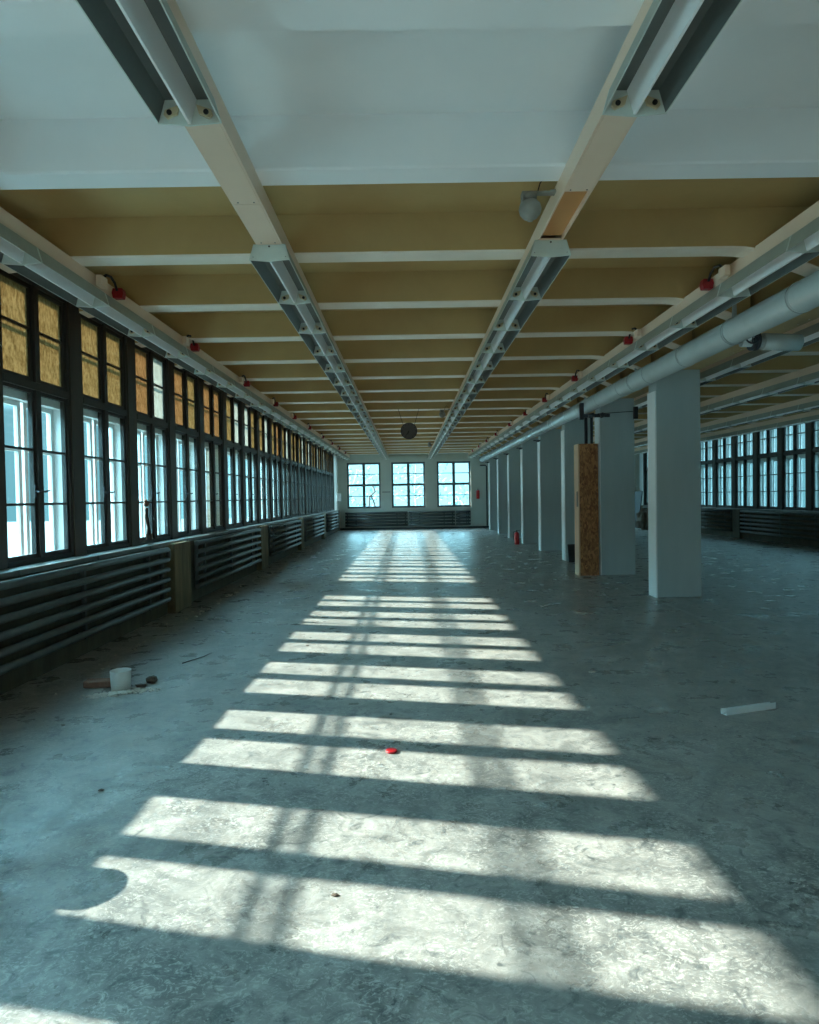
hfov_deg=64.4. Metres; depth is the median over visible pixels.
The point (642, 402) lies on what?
strip light
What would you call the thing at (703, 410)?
strip light
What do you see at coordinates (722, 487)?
window
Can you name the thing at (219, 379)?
strip light
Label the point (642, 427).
strip light
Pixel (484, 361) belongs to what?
strip light
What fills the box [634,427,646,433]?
strip light
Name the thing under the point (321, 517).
radiator
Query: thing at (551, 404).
strip light
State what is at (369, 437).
strip light
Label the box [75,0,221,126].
strip light
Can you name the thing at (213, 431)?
window
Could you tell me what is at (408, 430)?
clock
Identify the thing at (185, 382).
window
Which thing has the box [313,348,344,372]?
strip light
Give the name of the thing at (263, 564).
trim
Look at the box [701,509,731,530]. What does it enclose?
radiator
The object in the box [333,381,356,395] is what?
strip light
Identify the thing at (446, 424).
strip light
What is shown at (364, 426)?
strip light
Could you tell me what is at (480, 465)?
pipe
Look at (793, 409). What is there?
strip light
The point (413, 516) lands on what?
radiator
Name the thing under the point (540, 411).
strip light
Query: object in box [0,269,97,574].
window
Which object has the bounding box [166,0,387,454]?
cable tray
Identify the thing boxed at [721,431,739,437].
strip light
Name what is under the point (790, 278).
ceiling beam
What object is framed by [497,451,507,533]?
column
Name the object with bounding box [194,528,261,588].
radiator
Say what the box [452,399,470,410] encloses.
strip light
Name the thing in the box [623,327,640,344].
socket
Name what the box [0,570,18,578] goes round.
window
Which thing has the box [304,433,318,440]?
strip light
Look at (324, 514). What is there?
trim
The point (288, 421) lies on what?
strip light
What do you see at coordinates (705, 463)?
window
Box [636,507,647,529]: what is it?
sack
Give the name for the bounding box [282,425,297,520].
window
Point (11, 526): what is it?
ground
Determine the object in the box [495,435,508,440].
strip light
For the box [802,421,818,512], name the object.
window
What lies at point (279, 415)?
strip light
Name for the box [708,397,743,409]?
strip light
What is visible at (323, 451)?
window
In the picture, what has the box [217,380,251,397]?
strip light
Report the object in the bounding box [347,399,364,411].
strip light
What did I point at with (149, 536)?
strap
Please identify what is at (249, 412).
window
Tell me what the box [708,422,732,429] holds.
strip light
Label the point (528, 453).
column
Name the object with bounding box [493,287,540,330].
strip light
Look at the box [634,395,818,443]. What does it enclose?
rail
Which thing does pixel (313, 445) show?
window
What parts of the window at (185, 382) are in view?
sash, pane, sash, sash, sash, frame, pane, sash, sash, sill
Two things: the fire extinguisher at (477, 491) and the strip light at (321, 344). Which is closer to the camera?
the strip light at (321, 344)
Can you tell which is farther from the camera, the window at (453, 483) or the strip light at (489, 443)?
the window at (453, 483)
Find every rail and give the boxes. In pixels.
[428,0,652,455]
[468,201,818,455]
[593,318,818,420]
[593,364,818,441]
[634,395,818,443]
[634,410,818,451]
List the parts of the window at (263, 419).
pane, sash, sash, frame, pane, sash, sash, sill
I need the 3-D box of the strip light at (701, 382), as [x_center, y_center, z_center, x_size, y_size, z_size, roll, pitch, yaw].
[4.625,-2.112,10.654,0.296,0.125,1.049,-1,1,0]
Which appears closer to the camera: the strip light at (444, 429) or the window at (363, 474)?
the strip light at (444, 429)
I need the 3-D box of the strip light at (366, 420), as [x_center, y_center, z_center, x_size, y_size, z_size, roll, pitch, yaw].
[-1.042,-2.113,14.737,0.296,0.125,1.049,-1,1,0]
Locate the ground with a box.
[7,518,261,556]
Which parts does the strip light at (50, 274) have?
plate, plate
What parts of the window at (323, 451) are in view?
frame, sash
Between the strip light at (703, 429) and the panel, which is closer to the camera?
the strip light at (703, 429)
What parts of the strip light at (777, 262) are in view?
plate, plate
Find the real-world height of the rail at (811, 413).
0.129 m
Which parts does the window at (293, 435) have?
sash, frame, sash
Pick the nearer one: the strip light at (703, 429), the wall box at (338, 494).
the strip light at (703, 429)
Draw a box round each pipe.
[344,526,481,528]
[479,270,818,462]
[480,465,487,525]
[584,418,587,443]
[590,417,592,443]
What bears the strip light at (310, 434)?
attached to the cable tray at (8, 220)
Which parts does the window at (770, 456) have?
sash, sill, sash, sash, sash, sash, sash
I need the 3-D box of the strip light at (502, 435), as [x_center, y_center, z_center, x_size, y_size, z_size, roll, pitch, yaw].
[2.851,-2.275,18.959,0.296,0.125,1.049,-1,1,0]
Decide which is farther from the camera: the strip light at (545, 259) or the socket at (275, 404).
the socket at (275, 404)
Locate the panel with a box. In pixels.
[635,491,642,527]
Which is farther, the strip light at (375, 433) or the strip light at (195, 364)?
the strip light at (375, 433)
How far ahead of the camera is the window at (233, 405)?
12.75 m
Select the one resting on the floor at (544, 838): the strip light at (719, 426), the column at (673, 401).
the column at (673, 401)
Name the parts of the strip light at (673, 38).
plate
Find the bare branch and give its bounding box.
[368,486,375,505]
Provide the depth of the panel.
28.32 m
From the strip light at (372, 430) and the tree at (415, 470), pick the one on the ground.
the tree at (415, 470)
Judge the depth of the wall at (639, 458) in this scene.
19.61 m
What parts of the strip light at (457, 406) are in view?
plate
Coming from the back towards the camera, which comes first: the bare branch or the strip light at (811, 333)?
the bare branch
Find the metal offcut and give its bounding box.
[721,702,775,715]
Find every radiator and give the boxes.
[0,547,170,674]
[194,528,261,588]
[268,520,301,556]
[304,515,324,541]
[326,512,338,531]
[345,511,407,526]
[409,511,454,525]
[456,510,470,524]
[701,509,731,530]
[740,510,818,540]
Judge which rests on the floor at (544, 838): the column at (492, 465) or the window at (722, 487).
the column at (492, 465)
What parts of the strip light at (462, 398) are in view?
plate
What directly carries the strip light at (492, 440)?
attached to the rail at (810, 214)
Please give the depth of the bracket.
11.69 m
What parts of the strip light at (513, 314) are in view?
plate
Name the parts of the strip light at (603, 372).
plate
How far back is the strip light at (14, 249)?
4.57 m
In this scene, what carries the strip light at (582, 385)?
attached to the rail at (810, 214)
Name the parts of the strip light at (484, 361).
plate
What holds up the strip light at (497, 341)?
attached to the rail at (601, 136)
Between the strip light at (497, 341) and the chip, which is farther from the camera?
the strip light at (497, 341)
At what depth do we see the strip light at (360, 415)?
14.17 m
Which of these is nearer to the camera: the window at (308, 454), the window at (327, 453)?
the window at (308, 454)
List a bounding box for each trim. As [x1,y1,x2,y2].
[166,541,191,613]
[257,525,267,569]
[297,518,303,549]
[321,513,325,538]
[733,509,742,538]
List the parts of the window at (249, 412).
pane, sash, sash, frame, pane, sash, sash, sill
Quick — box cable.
[598,406,637,418]
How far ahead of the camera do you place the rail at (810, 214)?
5.98 m
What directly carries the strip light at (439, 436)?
attached to the rail at (601, 136)
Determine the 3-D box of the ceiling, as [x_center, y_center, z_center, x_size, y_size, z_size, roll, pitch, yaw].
[3.634,-2.481,13.205,14.800,0.770,35.100,-1,1,0]
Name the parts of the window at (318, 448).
sash, frame, sash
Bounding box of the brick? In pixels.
[83,678,110,687]
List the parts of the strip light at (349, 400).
plate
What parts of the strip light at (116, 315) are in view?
plate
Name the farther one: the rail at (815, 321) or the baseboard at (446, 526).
the baseboard at (446, 526)
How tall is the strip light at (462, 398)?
0.125 m
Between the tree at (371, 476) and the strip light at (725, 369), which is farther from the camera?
the tree at (371, 476)
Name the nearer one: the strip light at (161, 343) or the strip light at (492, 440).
the strip light at (161, 343)
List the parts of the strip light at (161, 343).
plate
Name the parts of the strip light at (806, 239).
plate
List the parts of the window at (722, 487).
sash, sash, frame, sash, sash, sash, sash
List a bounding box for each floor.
[0,528,818,1023]
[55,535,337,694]
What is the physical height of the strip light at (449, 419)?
0.125 m
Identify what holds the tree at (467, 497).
on the ground
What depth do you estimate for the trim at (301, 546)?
18.91 m
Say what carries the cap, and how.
on the floor at (544, 838)
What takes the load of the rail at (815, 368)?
attached to the ceiling
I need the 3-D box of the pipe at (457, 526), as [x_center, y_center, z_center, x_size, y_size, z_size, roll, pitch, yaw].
[0.179,0.736,30.366,6.450,0.048,0.050,-1,1,0]
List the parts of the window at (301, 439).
sash, sash, frame, sash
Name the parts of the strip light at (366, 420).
plate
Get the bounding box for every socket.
[96,274,125,299]
[182,335,199,351]
[239,375,249,386]
[270,397,278,406]
[290,413,296,418]
[523,409,528,415]
[542,393,549,401]
[571,370,581,381]
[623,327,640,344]
[699,264,729,290]
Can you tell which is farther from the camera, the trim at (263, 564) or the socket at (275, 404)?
the trim at (263, 564)
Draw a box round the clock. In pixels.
[398,409,418,438]
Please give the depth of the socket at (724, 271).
5.84 m
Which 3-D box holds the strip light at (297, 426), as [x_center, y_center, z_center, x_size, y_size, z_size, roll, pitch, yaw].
[-2.836,-2.107,15.784,0.296,0.125,1.049,-1,1,0]
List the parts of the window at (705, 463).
sash, sash, sash, sash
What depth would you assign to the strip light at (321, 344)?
7.58 m
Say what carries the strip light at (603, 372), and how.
attached to the rail at (810, 214)
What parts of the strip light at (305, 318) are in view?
plate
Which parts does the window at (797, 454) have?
sash, sash, sill, sash, sash, sash, sash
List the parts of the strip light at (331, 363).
plate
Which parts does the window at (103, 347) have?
sash, pane, sash, sash, sash, pane, sash, sill, sash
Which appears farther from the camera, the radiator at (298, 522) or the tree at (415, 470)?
the tree at (415, 470)
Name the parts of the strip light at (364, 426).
plate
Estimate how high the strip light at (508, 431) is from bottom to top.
0.125 m
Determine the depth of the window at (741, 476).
20.88 m
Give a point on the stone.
(152, 679)
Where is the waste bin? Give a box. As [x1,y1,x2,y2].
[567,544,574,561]
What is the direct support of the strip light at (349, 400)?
attached to the cable tray at (221, 146)
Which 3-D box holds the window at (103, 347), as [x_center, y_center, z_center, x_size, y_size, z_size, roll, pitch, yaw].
[-3.422,-0.838,7.315,0.412,2.630,1.324,-1,1,0]
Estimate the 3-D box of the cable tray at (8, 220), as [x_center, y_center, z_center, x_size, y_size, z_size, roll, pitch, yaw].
[-2.832,-2.168,13.147,0.180,0.129,34.400,-1,1,0]
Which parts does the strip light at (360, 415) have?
plate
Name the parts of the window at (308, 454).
sash, frame, sash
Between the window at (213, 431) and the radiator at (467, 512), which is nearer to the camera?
the window at (213, 431)
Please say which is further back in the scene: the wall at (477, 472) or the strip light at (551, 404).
the wall at (477, 472)
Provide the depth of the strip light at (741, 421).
16.69 m
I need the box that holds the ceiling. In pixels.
[0,0,818,456]
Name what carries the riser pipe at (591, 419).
on the floor at (544, 838)
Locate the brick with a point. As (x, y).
(94, 682)
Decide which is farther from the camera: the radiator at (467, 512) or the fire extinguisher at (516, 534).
the radiator at (467, 512)
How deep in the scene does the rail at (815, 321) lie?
8.94 m
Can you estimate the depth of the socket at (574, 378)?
10.63 m
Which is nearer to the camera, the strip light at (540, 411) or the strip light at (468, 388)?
the strip light at (468, 388)
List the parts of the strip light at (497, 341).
plate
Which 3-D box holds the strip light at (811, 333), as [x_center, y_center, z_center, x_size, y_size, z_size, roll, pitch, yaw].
[4.632,-2.039,7.490,0.296,0.125,1.049,-1,1,0]
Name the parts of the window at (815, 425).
sill, frame, sash, sash, sash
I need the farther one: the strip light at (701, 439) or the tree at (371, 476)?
the tree at (371, 476)
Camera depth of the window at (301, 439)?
20.78 m
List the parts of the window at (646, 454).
frame, sash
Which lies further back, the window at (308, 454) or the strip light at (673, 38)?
the window at (308, 454)
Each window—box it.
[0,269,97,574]
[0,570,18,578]
[80,314,149,558]
[135,344,186,548]
[174,364,214,540]
[203,380,236,535]
[226,393,253,530]
[244,403,267,527]
[259,412,279,524]
[272,419,289,522]
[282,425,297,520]
[291,430,304,517]
[299,435,311,517]
[306,439,316,515]
[312,442,322,514]
[317,445,326,513]
[322,448,330,512]
[326,450,334,511]
[330,452,337,511]
[347,463,381,508]
[391,462,425,508]
[437,461,470,507]
[641,453,647,505]
[700,441,712,508]
[709,437,730,509]
[728,433,752,509]
[750,429,777,510]
[774,423,805,511]
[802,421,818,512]
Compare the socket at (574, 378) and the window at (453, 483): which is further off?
the window at (453, 483)
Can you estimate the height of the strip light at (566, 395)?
0.125 m
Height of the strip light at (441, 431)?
0.125 m
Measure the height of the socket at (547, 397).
0.161 m
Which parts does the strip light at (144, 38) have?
plate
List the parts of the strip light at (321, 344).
plate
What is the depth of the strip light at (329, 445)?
22.43 m
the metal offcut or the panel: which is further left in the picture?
the panel
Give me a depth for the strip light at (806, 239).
4.62 m
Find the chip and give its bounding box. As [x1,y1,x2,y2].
[135,683,145,686]
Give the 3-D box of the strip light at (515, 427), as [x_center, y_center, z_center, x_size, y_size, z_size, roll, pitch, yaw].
[2.856,-2.226,16.849,0.296,0.125,1.049,-1,1,0]
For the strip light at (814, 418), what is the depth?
16.32 m
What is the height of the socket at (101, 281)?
0.161 m
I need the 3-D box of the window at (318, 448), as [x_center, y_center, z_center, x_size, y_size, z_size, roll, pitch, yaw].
[-3.463,-1.242,24.834,0.412,2.630,1.324,-1,1,0]
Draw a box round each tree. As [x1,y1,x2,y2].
[349,466,378,506]
[374,463,457,505]
[445,481,468,504]
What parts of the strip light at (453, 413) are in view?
plate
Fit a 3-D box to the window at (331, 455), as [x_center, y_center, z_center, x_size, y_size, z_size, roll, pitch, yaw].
[-3.472,-1.335,28.877,0.412,2.630,1.324,-1,1,0]
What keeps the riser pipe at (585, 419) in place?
on the floor at (544, 838)
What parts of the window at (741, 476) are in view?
sill, sash, sash, sash, sash, sash, sash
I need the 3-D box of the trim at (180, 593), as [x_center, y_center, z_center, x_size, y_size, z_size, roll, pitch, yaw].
[-3.173,0.881,8.955,0.120,0.930,0.640,-1,1,0]
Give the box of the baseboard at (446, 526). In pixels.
[340,526,488,529]
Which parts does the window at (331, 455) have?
frame, sash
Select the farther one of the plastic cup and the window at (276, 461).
the window at (276, 461)
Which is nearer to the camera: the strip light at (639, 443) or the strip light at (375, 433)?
the strip light at (375, 433)
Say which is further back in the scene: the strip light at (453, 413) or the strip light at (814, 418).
the strip light at (814, 418)
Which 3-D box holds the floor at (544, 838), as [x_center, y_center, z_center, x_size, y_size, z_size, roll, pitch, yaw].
[3.696,1.257,13.291,14.800,0.250,35.100,-1,1,0]
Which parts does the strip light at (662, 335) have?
plate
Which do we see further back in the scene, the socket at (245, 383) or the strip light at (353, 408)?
the strip light at (353, 408)
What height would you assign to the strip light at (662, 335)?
0.125 m
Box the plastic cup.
[109,667,131,690]
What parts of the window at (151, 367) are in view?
sash, pane, sash, sash, sash, frame, pane, sash, sill, sash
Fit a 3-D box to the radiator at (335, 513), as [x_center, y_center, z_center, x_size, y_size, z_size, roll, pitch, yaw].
[-3.188,0.391,26.718,0.154,0.729,3.918,-1,1,0]
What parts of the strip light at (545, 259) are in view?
plate, plate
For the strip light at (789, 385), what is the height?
0.125 m
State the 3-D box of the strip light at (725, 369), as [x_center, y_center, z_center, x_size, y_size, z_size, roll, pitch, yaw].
[4.628,-2.088,9.600,0.296,0.125,1.049,-1,1,0]
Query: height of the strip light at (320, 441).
0.125 m
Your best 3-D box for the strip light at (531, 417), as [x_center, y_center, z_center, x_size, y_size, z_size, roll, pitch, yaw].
[2.861,-2.177,14.740,0.296,0.125,1.049,-1,1,0]
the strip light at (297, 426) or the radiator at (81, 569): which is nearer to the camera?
the radiator at (81, 569)
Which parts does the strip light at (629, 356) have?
plate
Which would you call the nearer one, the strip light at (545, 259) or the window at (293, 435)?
the strip light at (545, 259)
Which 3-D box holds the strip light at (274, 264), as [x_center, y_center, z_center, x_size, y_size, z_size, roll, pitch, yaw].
[-1.020,-1.894,5.243,0.296,0.125,1.052,-1,1,0]
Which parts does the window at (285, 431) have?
pane, sash, sash, frame, pane, sash, sash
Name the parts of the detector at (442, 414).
globe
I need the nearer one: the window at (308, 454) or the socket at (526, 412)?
the socket at (526, 412)
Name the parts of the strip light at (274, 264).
plate, plate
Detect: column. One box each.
[488,456,497,529]
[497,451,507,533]
[507,445,520,537]
[520,438,538,543]
[537,429,561,550]
[561,418,589,560]
[594,398,634,574]
[647,369,700,597]
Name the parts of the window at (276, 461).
pane, sash, sash, pane, frame, sash, sash, sill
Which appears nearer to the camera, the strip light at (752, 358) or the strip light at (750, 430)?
the strip light at (752, 358)
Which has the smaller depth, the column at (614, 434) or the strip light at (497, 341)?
the strip light at (497, 341)
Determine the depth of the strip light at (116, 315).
6.32 m
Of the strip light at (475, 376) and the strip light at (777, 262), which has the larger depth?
the strip light at (475, 376)
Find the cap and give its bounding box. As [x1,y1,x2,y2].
[386,748,396,753]
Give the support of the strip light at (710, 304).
attached to the rail at (810, 214)
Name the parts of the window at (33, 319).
pane, sash, sash, sash, handle, sash, sill, pane, sash, sash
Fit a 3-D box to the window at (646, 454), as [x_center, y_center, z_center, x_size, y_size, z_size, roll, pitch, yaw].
[10.714,-1.571,28.904,0.412,2.630,1.324,-1,1,0]
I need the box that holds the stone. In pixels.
[146,675,157,683]
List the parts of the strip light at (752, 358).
plate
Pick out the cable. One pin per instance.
(635, 409)
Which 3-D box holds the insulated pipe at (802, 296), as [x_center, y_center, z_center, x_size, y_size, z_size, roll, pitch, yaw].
[3.267,-2.067,12.463,0.284,0.492,33.000,-1,1,0]
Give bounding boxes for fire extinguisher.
[476,489,479,498]
[513,531,518,544]
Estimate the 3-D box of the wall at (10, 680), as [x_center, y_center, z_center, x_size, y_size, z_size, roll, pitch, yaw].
[-3.475,0.652,13.211,0.480,7.200,34.400,-1,1,0]
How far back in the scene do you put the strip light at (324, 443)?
21.35 m
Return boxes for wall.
[0,301,339,694]
[338,453,635,527]
[635,411,818,547]
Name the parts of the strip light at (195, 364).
plate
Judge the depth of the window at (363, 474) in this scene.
30.51 m
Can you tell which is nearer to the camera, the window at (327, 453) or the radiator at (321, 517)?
the radiator at (321, 517)
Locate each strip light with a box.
[0,223,41,264]
[3,248,108,306]
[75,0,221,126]
[76,293,154,336]
[129,325,188,357]
[165,348,214,374]
[195,365,234,387]
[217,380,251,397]
[235,391,264,406]
[249,244,310,303]
[250,400,276,413]
[263,408,285,419]
[275,415,294,424]
[278,293,325,333]
[284,421,301,429]
[292,425,308,433]
[298,323,336,355]
[299,430,313,437]
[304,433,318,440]
[311,437,323,443]
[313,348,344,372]
[317,440,327,445]
[320,443,331,448]
[325,364,351,385]
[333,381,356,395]
[341,391,361,404]
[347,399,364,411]
[351,410,368,418]
[355,416,370,423]
[359,420,373,428]
[362,426,375,432]
[365,430,377,436]
[367,434,378,439]
[370,436,380,442]
[436,435,446,441]
[438,433,448,438]
[440,429,451,434]
[442,425,454,431]
[444,419,457,427]
[446,413,461,422]
[449,407,465,416]
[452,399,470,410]
[456,389,476,402]
[461,379,483,393]
[466,362,493,383]
[473,344,504,369]
[482,322,519,352]
[487,441,498,445]
[491,437,503,443]
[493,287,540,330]
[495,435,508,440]
[500,430,513,437]
[505,426,520,433]
[508,240,570,300]
[511,422,527,430]
[518,417,535,425]
[525,411,545,420]
[534,404,556,415]
[544,396,569,408]
[556,386,585,401]
[570,374,603,392]
[587,359,627,381]
[602,0,742,116]
[608,341,658,367]
[634,396,646,407]
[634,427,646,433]
[634,442,645,447]
[635,316,695,350]
[638,424,646,430]
[670,284,748,327]
[700,359,748,380]
[700,380,714,385]
[700,405,718,415]
[700,426,714,433]
[700,437,712,442]
[706,434,723,440]
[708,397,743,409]
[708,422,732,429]
[718,236,818,296]
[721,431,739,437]
[726,417,755,425]
[731,349,791,367]
[732,388,775,402]
[737,427,761,434]
[747,411,779,421]
[756,423,782,430]
[762,377,811,394]
[770,405,806,415]
[777,418,804,426]
[787,217,818,252]
[793,323,818,346]
[797,371,818,384]
[798,400,818,409]
[800,415,818,422]
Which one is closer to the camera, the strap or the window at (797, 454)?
the strap
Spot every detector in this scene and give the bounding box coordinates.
[439,406,449,417]
[519,181,555,221]
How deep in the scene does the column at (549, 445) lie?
17.34 m
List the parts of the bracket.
arm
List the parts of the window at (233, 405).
pane, sash, sash, frame, pane, sash, sash, sill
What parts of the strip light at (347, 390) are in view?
plate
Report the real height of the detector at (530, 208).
0.269 m
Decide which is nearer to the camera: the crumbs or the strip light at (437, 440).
the crumbs
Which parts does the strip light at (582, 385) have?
plate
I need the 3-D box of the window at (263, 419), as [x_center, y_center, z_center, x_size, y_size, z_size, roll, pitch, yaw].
[-3.441,-1.024,15.401,0.412,2.630,1.324,-1,1,0]
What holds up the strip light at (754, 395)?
attached to the rail at (815, 368)
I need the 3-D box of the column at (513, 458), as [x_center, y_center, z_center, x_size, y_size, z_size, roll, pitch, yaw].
[3.796,-0.714,22.879,0.648,3.245,0.302,-1,1,0]
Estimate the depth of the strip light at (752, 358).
8.64 m
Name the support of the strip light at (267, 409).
attached to the cable tray at (8, 220)
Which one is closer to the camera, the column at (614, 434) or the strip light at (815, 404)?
the column at (614, 434)
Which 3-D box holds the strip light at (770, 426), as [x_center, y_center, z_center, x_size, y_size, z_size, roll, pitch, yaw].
[10.127,-2.378,18.208,0.296,0.125,1.049,-1,1,0]
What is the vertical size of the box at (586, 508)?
2.420 m
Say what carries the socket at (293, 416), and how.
attached to the cable tray at (8, 220)
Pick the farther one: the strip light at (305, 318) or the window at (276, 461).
the window at (276, 461)
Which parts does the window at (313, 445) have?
sash, frame, sash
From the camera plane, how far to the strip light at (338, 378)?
9.78 m
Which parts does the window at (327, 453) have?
frame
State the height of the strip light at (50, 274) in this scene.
0.125 m
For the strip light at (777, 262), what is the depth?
5.24 m
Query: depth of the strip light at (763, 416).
15.62 m
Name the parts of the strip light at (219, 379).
plate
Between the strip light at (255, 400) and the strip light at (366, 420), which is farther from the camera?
the strip light at (366, 420)
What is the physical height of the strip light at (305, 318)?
0.125 m
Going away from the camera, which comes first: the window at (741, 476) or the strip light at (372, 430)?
the strip light at (372, 430)
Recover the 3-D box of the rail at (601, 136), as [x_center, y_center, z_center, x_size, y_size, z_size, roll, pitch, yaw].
[1.006,-2.232,13.154,0.180,0.129,34.400,-1,1,0]
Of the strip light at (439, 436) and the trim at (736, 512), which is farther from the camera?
the trim at (736, 512)
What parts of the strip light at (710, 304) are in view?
plate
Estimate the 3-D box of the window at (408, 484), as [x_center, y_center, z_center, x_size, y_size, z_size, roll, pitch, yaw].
[-0.050,-1.256,30.464,1.640,2.175,0.250,-1,1,0]
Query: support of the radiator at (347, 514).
attached to the wall at (477, 472)
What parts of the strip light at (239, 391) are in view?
plate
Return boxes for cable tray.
[0,207,349,457]
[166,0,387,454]
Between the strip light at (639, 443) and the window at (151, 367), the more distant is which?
the strip light at (639, 443)
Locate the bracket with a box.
[579,403,609,419]
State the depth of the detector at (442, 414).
14.51 m
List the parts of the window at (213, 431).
pane, sash, sash, pane, sash, frame, pane, sash, sash, sill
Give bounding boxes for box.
[337,493,340,500]
[574,444,598,575]
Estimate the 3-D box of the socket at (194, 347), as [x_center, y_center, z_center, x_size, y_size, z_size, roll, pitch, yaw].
[-2.668,-2.078,7.914,0.105,0.161,0.446,-1,1,0]
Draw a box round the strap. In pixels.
[144,499,152,540]
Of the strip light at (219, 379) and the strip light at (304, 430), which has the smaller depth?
the strip light at (219, 379)
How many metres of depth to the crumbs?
5.07 m
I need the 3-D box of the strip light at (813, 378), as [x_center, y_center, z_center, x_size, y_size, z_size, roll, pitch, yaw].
[6.476,-2.130,10.093,0.296,0.125,1.049,-1,1,0]
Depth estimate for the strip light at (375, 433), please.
18.42 m
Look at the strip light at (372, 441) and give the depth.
20.53 m
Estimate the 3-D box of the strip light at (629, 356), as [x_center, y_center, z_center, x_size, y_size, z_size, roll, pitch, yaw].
[2.876,-2.031,8.412,0.296,0.125,1.049,-1,1,0]
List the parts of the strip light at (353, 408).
plate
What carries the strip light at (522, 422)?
attached to the rail at (810, 214)
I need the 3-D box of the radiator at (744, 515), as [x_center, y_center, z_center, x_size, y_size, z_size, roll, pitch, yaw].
[10.515,0.356,18.437,0.154,0.729,4.200,-1,1,0]
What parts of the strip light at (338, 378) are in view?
plate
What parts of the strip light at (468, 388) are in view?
plate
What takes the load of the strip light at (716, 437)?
attached to the rail at (811, 413)
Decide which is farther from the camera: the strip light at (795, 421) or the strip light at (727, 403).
the strip light at (795, 421)
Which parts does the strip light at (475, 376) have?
plate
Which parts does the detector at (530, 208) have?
globe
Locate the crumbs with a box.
[78,687,160,699]
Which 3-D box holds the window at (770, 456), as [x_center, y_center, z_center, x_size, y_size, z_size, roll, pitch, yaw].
[10.736,-1.353,19.471,0.412,2.630,1.324,-1,1,0]
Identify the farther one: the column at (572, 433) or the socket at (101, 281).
the column at (572, 433)
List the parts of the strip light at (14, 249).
plate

